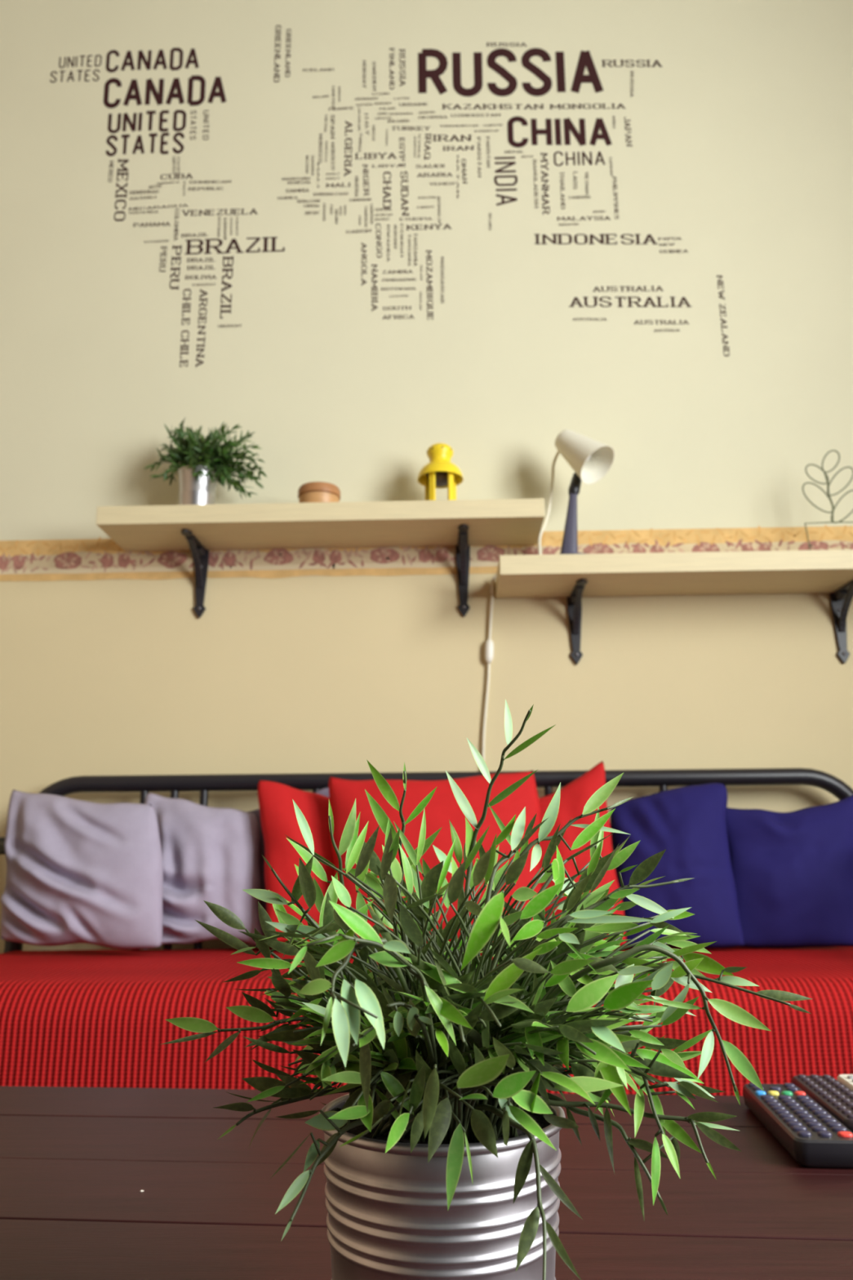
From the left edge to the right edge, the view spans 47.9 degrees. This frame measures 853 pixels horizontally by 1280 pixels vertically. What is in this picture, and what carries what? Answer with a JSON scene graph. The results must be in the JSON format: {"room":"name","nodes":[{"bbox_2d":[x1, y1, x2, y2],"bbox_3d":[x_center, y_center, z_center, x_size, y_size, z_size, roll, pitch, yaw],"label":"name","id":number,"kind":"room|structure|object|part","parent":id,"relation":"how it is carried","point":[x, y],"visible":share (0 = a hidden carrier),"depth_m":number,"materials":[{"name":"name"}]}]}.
{"room":"living room","nodes":[
{"label":"living room","id":0,"kind":"room"},
{"bbox_2d":[0,0,852,953],"bbox_3d":[-0.035,-0.524,2.830,4.600,3.700,0.100,-1,-12,1],"label":"wall","id":1,"kind":"structure","parent":0,"point":[741,152],"depth_m":2.85,"materials":[{"name":"beige paint"}]},
{"bbox_2d":[96,498,544,618],"bbox_3d":[-0.276,-0.209,2.596,1.173,0.259,0.234,-1,-12,1],"label":"wall shelf","id":2,"kind":"object","parent":1,"relation":"attached to","point":[199,529],"visible":1,"depth_m":2.54,"materials":[{"name":"brown wood"}]},
{"bbox_2d":[142,416,266,505],"bbox_3d":[-0.608,-0.476,2.648,0.355,0.292,0.189,-1,-12,1],"label":"potted plant","id":3,"kind":"object","parent":2,"relation":"on","point":[204,463],"visible":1,"depth_m":2.61,"materials":[{"name":"green plant"}]},
{"bbox_3d":[-0.629,-0.397,2.635,0.109,0.132,0.109,-1,-12,1],"label":"pot","id":4,"kind":"part","parent":3,"relation":"part of","materials":[{"name":"metal"}]},
{"bbox_2d":[297,481,340,502],"bbox_3d":[-0.291,-0.377,2.600,0.115,0.072,0.115,-1,-12,1],"label":"wooden box","id":5,"kind":"object","parent":2,"relation":"on","point":[313,491],"visible":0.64,"depth_m":2.55,"materials":[{"name":"beige wood"}]},
{"bbox_2d":[417,443,463,500],"bbox_3d":[0.038,-0.439,2.625,0.126,0.199,0.126,-1,-12,1],"label":"lantern","id":6,"kind":"object","parent":2,"relation":"on","point":[440,472],"visible":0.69,"depth_m":2.60,"materials":[{"name":"yellow ceramic"}]},
{"bbox_2d":[425,471,454,486],"bbox_3d":[0.038,-0.442,2.626,0.084,0.035,0.084,-1,-12,1],"label":"hood","id":7,"kind":"object","parent":6,"relation":"attached to","point":[440,478],"depth_m":2.60,"materials":[{"name":"yellow"}]},
{"bbox_2d":[49,25,729,367],"bbox_3d":[-0.162,-1.409,2.976,2.096,1.208,0.001,-1,-12,1],"label":"decal","id":8,"kind":"object","parent":1,"relation":"attached to","point":[585,59],"visible":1,"depth_m":3.02,"materials":[{"name":"black paint"}]},
{"bbox_2d":[0,524,852,581],"bbox_3d":[-0.034,-0.245,2.717,4.600,0.134,0.002,-1,-12,1],"label":"trim","id":9,"kind":"structure","parent":1,"relation":"attached to","point":[84,559],"depth_m":2.72,"materials":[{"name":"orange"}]},
{"bbox_2d":[495,549,852,664],"bbox_3d":[0.797,-0.078,2.534,1.213,0.252,0.239,-1,-12,1],"label":"wall shelf","id":10,"kind":"object","parent":1,"relation":"attached to","point":[573,577],"visible":1,"depth_m":2.48,"materials":[{"name":"brown wood"}]},
{"bbox_2d":[481,429,614,760],"bbox_3d":[0.315,0.228,2.478,0.419,1.624,0.131,-7,-14,26],"label":"desk lamp","id":11,"kind":"object","parent":10,"relation":"on","point":[591,460],"visible":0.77,"depth_m":2.58,"materials":[{"name":"white metal"}]},
{"bbox_2d":[484,639,493,662],"bbox_3d":[0.172,0.031,2.636,0.026,0.066,0.021,-1,-12,1],"label":"switch","id":12,"kind":"object","parent":11,"relation":"attached to","point":[489,646],"depth_m":2.63,"materials":[{"name":"white plastic"}]},
{"bbox_3d":[0.263,0.248,2.526,0.280,1.608,0.054,-6,-14,25],"label":"cord","id":13,"kind":"part","parent":11,"relation":"part of","materials":[{"name":"beige plastic"}]},
{"bbox_3d":[0.380,-0.307,2.566,0.054,0.178,0.042,-1,-12,1],"label":"stem","id":14,"kind":"part","parent":11,"relation":"part of","materials":[{"name":"metal"}]},
{"bbox_3d":[0.432,-0.497,2.585,0.115,0.164,0.161,9,-15,-36],"label":"lamp shade","id":15,"kind":"part","parent":11,"relation":"part of","materials":[{"name":"white metal"}]},
{"bbox_2d":[802,449,852,550],"bbox_3d":[1.081,-0.362,2.558,0.155,0.308,0.006,-1,-12,1],"label":"ornament","id":16,"kind":"object","parent":10,"relation":"on","point":[827,494],"visible":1,"depth_m":2.56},
{"bbox_3d":[1.076,-0.382,2.562,0.018,0.145,0.006,-1,-12,1],"label":"stem","id":17,"kind":"part","parent":16,"relation":"part of","materials":[{"name":"green metal"}]},
{"bbox_3d":[-0.092,0.774,-0.116,4.800,0.100,5.300,-1,-12,1],"label":"floor","id":18,"kind":"structure","parent":0,"visible":0},
{"bbox_2d":[0,1085,852,1279],"bbox_3d":[0.041,0.648,0.597,1.640,0.450,1.013,-2,-12,5],"label":"coffee table","id":19,"kind":"object","parent":18,"relation":"on","point":[76,1162],"visible":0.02,"depth_m":0.80,"materials":[{"name":"red wood"}]},
{"bbox_2d":[162,698,812,1279],"bbox_3d":[0.013,0.217,0.542,0.299,0.369,0.317,8,-15,-34],"label":"potted plant","id":20,"kind":"object","parent":19,"relation":"on","point":[442,1155],"visible":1,"depth_m":0.47,"materials":[{"name":"plant"}]},
{"bbox_3d":[0.009,0.327,0.512,0.135,0.141,0.135,-1,-12,1],"label":"pot","id":21,"kind":"part","parent":20,"relation":"part of","materials":[{"name":"metal"}]},
{"bbox_2d":[742,1082,852,1168],"bbox_3d":[0.371,0.481,0.962,0.063,0.027,0.219,-2,-12,5],"label":"remote control","id":22,"kind":"object","parent":19,"relation":"on","point":[811,1135],"visible":0.96,"depth_m":0.91,"materials":[{"name":"black plastic"}]},
{"bbox_2d":[791,1074,852,1132],"bbox_3d":[0.441,0.496,1.026,0.050,0.023,0.200,-2,-12,5],"label":"remote control","id":23,"kind":"object","parent":19,"relation":"on","point":[829,1093],"visible":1,"depth_m":1.03,"materials":[{"name":"grey plastic"}]},
{"bbox_2d":[836,1074,852,1091],"bbox_3d":[0.497,0.501,1.049,0.050,0.023,0.160,-2,-12,5],"label":"remote control","id":24,"kind":"object","parent":19,"relation":"on","point":[846,1080],"visible":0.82,"depth_m":1.10,"materials":[{"name":"beige plastic"}]},
{"bbox_2d":[0,768,852,952],"bbox_3d":[0.026,0.727,2.077,2.219,0.932,0.725,-1,-12,1],"label":"frame","id":25,"kind":"object","parent":18,"relation":"on","point":[662,779],"visible":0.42,"depth_m":2.49,"materials":[{"name":"black metal"}]},
{"bbox_3d":[-1.061,0.817,2.077,0.044,0.774,0.703,-1,-12,1],"label":"armrest","id":26,"kind":"part","parent":25,"relation":"part of","materials":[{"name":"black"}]},
{"bbox_2d":[0,946,852,1095],"bbox_3d":[0.027,0.883,2.020,2.125,0.402,0.676,-1,-12,1],"label":"mattress","id":27,"kind":"object","parent":25,"relation":"on","point":[91,1018],"visible":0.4,"depth_m":1.74,"materials":[{"name":"red fabric"}]},
{"bbox_2d":[0,789,163,949],"bbox_3d":[-0.825,0.537,2.278,0.423,0.375,0.157,-1,-12,1],"label":"cushion","id":28,"kind":"object","parent":27,"relation":"on","point":[78,871],"visible":1,"depth_m":2.24,"materials":[{"name":"purple fabric"}]},
{"bbox_2d":[144,792,263,949],"bbox_3d":[-0.557,0.562,2.361,0.326,0.377,0.132,-1,-12,1],"label":"cushion","id":29,"kind":"object","parent":27,"relation":"on","point":[209,854],"visible":0.75,"depth_m":2.34,"materials":[{"name":"purple fabric"}]},
{"bbox_2d":[245,787,329,936],"bbox_3d":[-0.365,0.562,2.423,0.292,0.375,0.031,-1,-12,1],"label":"cushion","id":30,"kind":"object","parent":27,"relation":"on","point":[325,791],"visible":0.06,"depth_m":2.43,"materials":[{"name":"grey fabric"}]},
{"bbox_2d":[257,780,334,942],"bbox_3d":[-0.256,0.539,2.335,0.324,0.400,0.128,1,-12,-5],"label":"cushion","id":31,"kind":"object","parent":27,"relation":"on","point":[278,820],"visible":0.27,"depth_m":2.32,"materials":[{"name":"red fabric"}]},
{"bbox_2d":[328,769,542,942],"bbox_3d":[0.018,0.510,2.257,0.514,0.410,0.145,-1,-12,1],"label":"cushion","id":32,"kind":"object","parent":27,"relation":"on","point":[443,806],"visible":0.4,"depth_m":2.26,"materials":[{"name":"red fabric"}]},
{"bbox_2d":[538,760,626,947],"bbox_3d":[0.311,0.512,2.319,0.302,0.442,0.138,-1,-12,1],"label":"cushion","id":33,"kind":"object","parent":27,"relation":"on","point":[574,796],"visible":0.22,"depth_m":2.31,"materials":[{"name":"red fabric"}]},
{"bbox_2d":[610,782,744,948],"bbox_3d":[0.596,0.538,2.314,0.290,0.387,0.150,-2,-13,8],"label":"cushion","id":34,"kind":"object","parent":27,"relation":"on","point":[688,822],"visible":0.77,"depth_m":2.28,"materials":[{"name":"blue fabric"}]},
{"bbox_2d":[726,795,852,948],"bbox_3d":[0.887,0.547,2.300,0.359,0.359,0.130,-1,-12,1],"label":"cushion","id":35,"kind":"object","parent":27,"relation":"on","point":[793,871],"visible":0.9,"depth_m":2.25,"materials":[{"name":"blue fabric"}]}
]}

